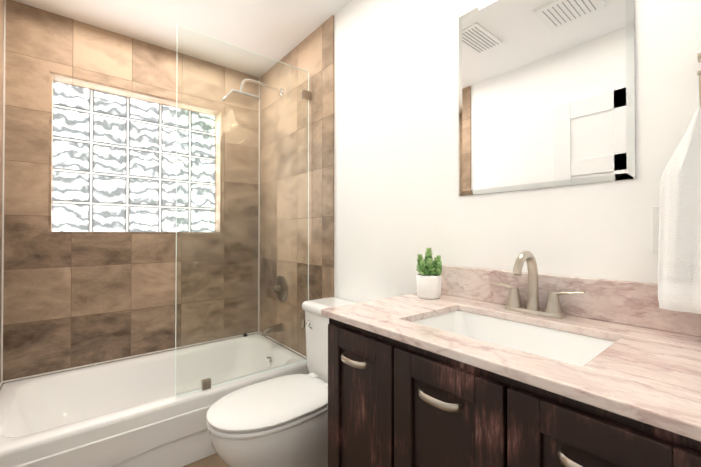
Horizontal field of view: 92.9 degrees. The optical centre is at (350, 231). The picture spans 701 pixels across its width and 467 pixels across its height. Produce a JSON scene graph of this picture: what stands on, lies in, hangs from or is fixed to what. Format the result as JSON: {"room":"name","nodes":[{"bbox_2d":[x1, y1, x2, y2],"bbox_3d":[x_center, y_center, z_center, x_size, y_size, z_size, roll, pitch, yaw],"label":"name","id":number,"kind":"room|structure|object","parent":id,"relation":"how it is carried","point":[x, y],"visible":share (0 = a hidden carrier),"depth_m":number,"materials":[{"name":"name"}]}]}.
{"room":"bathroom","nodes":[
{"label":"bathroom","id":0,"kind":"room"},
{"bbox_2d":[13,0,351,77],"bbox_3d":[-0.166,-1.355,0.884,2.020,0.100,4.240,0,-1,-39],"label":"ceiling","id":1,"kind":"structure","parent":0,"point":[278,30],"depth_m":2.06,"materials":[{"name":"white paint"}]},
{"bbox_2d":[183,453,228,466],"bbox_3d":[-0.166,1.205,0.863,2.020,0.100,4.240,0,-1,-39],"label":"floor","id":2,"kind":"structure","parent":0,"point":[213,460],"depth_m":1.67,"materials":[{"name":"tile"}]},
{"bbox_2d":[0,333,308,466],"bbox_3d":[-1.076,0.999,1.977,1.492,0.330,0.838,0,-1,-39],"label":"bathtub","id":3,"kind":"object","parent":2,"relation":"on","point":[133,412],"visible":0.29,"depth_m":1.77,"materials":[{"name":"white ceramic"}]},
{"bbox_2d":[175,24,310,396],"bbox_3d":[-0.571,-0.104,1.921,0.788,1.874,0.024,0,-1,-39],"label":"glass panel","id":4,"kind":"object","parent":3,"relation":"on","point":[206,383],"visible":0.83,"depth_m":1.89,"materials":[{"name":"clear glass"}]},
{"bbox_2d":[206,297,358,466],"bbox_3d":[-0.248,0.768,1.536,0.782,0.786,0.480,0,-1,-39],"label":"toilet","id":5,"kind":"object","parent":2,"relation":"on","point":[281,421],"visible":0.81,"depth_m":1.37,"materials":[{"name":"white ceramic"}]},
{"bbox_2d":[321,307,700,466],"bbox_3d":[0.495,0.716,0.795,0.582,0.878,1.204,0,-1,-39],"label":"bathroom vanity","id":6,"kind":"object","parent":2,"relation":"on","point":[479,367],"depth_m":0.76,"materials":[{"name":"brown wood"}]},
{"bbox_2d":[321,293,700,430],"bbox_3d":[0.531,0.265,0.775,0.557,0.021,1.308,0,-1,-39],"label":"countertop","id":7,"kind":"structure","parent":6,"relation":"on","point":[647,370],"depth_m":0.69,"materials":[{"name":"beige stone"}]},
{"bbox_2d":[416,247,441,298],"bbox_3d":[0.308,0.161,1.302,0.110,0.196,0.110,0,-1,-39],"label":"plant pot","id":8,"kind":"object","parent":7,"relation":"on","point":[429,276],"visible":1,"depth_m":1.27,"materials":[{"name":"white ceramic"}]},
{"bbox_2d":[413,310,614,366],"bbox_3d":[0.408,0.351,0.900,0.350,0.146,0.500,0,-1,-39],"label":"sink","id":9,"kind":"object","parent":7,"relation":"in","point":[577,347],"depth_m":1.00,"materials":[{"name":"white ceramic"}]},
{"bbox_2d":[492,251,585,317],"bbox_3d":[0.541,0.158,1.024,0.151,0.197,0.272,0,-1,-39],"label":"faucet","id":10,"kind":"object","parent":7,"relation":"on","point":[514,308],"depth_m":1.04,"materials":[{"name":"silver metal"}]},
{"bbox_2d":[334,0,700,302],"bbox_3d":[0.519,-0.070,1.434,0.250,2.460,4.240,0,-1,-39],"label":"wall","id":11,"kind":"structure","parent":0,"point":[400,203],"depth_m":1.40,"materials":[{"name":"white paint"}]},
{"bbox_2d":[259,15,333,359],"bbox_3d":[-0.430,-0.062,2.387,0.012,2.460,1.038,0,-1,-39],"label":"wall tile","id":12,"kind":"structure","parent":11,"relation":"attached to","point":[312,53],"depth_m":2.30,"materials":[{"name":"tile"}]},
{"bbox_2d":[222,79,283,106],"bbox_3d":[-0.672,-0.986,2.354,0.412,0.163,0.206,0,-1,-39],"label":"shower head","id":13,"kind":"object","parent":12,"relation":"attached to","point":[234,95],"depth_m":2.29},
{"bbox_2d":[262,323,283,335],"bbox_3d":[-0.572,0.717,2.422,0.154,0.074,0.068,0,-1,-39],"label":"tub spout","id":14,"kind":"object","parent":12,"relation":"attached to","point":[270,330],"depth_m":2.41,"materials":[{"name":"silver metal"}]},
{"bbox_2d":[271,276,287,300],"bbox_3d":[-0.543,0.423,2.447,0.080,0.185,0.198,0,-1,-39],"label":"shower valve","id":15,"kind":"object","parent":12,"relation":"attached to","point":[279,285],"depth_m":2.43,"materials":[{"name":"silver metal"}]},
{"bbox_2d":[459,0,635,195],"bbox_3d":[0.607,-0.503,1.125,0.006,0.720,0.545,0,-1,-39],"label":"mirror","id":16,"kind":"object","parent":11,"relation":"attached to","point":[546,93],"visible":1,"depth_m":1.08,"materials":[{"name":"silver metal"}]},
{"bbox_2d":[440,265,700,334],"bbox_3d":[0.739,0.197,0.945,0.020,0.118,1.308,0,-1,-39],"label":"backsplash","id":17,"kind":"structure","parent":11,"relation":"attached to","point":[637,303],"depth_m":0.99,"materials":[{"name":"beige stone"}]},
{"bbox_2d":[652,206,659,251],"bbox_3d":[0.823,-0.006,0.855,0.008,0.122,0.075,0,-1,-39],"label":"switch plate","id":18,"kind":"object","parent":11,"relation":"attached to","point":[655,224],"visible":0.29,"depth_m":0.88,"materials":[{"name":"white plastic"}]},
{"bbox_2d":[658,49,700,313],"bbox_3d":[0.929,-0.116,0.643,0.114,0.639,0.495,0,-1,-39],"label":"towel","id":19,"kind":"object","parent":11,"relation":"attached to","point":[679,267],"visible":1,"depth_m":0.77,"materials":[{"name":"white fabric"}]},
{"bbox_3d":[-0.851,-0.079,0.313,0.250,2.460,4.240,0,-1,-39],"label":"wall","id":20,"kind":"structure","parent":0,"visible":0},
{"bbox_2d":[0,0,3,387],"bbox_3d":[-1.597,-0.070,1.433,0.012,2.460,1.038,0,-1,-39],"label":"wall tile","id":21,"kind":"structure","parent":20,"relation":"attached to","point":[1,80],"depth_m":1.81,"materials":[{"name":"tile"}]},
{"bbox_3d":[-1.429,-0.062,2.418,1.520,2.460,0.250,0,-1,-39],"label":"wall","id":22,"kind":"structure","parent":0,"visible":0},
{"bbox_2d":[1,0,258,385],"bbox_3d":[-1.383,-0.062,2.362,1.520,2.460,0.129,0,-1,-39],"label":"wall tile","id":23,"kind":"structure","parent":22,"relation":"attached to","point":[73,299],"depth_m":2.14,"materials":[{"name":"tile"}]},
{"bbox_2d":[0,0,5,386],"bbox_3d":[-1.653,-0.234,1.518,0.007,2.130,0.810,0,-1,-39],"label":"trim","id":24,"kind":"structure","parent":23,"relation":"attached to","point":[2,381],"depth_m":1.84,"materials":[{"name":"white"}]},
{"bbox_2d":[5,332,257,381],"bbox_3d":[-1.340,-0.228,2.310,1.496,2.130,0.007,0,-1,-39],"label":"trim","id":25,"kind":"structure","parent":23,"relation":"attached to","point":[253,332],"depth_m":2.15,"materials":[{"name":"white"}]},
{"bbox_2d":[258,77,305,357],"bbox_3d":[-0.502,-0.227,2.460,0.007,2.130,0.810,0,-1,-39],"label":"trim","id":26,"kind":"structure","parent":23,"relation":"attached to","point":[259,77],"depth_m":2.78,"materials":[{"name":"white"}]},
{"bbox_2d":[52,81,214,231],"bbox_3d":[-1.500,-0.462,2.413,1.000,0.960,0.090,0,-1,-39],"label":"glass block window","id":27,"kind":"structure","parent":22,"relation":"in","point":[114,163],"depth_m":2.31,"materials":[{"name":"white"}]}
]}

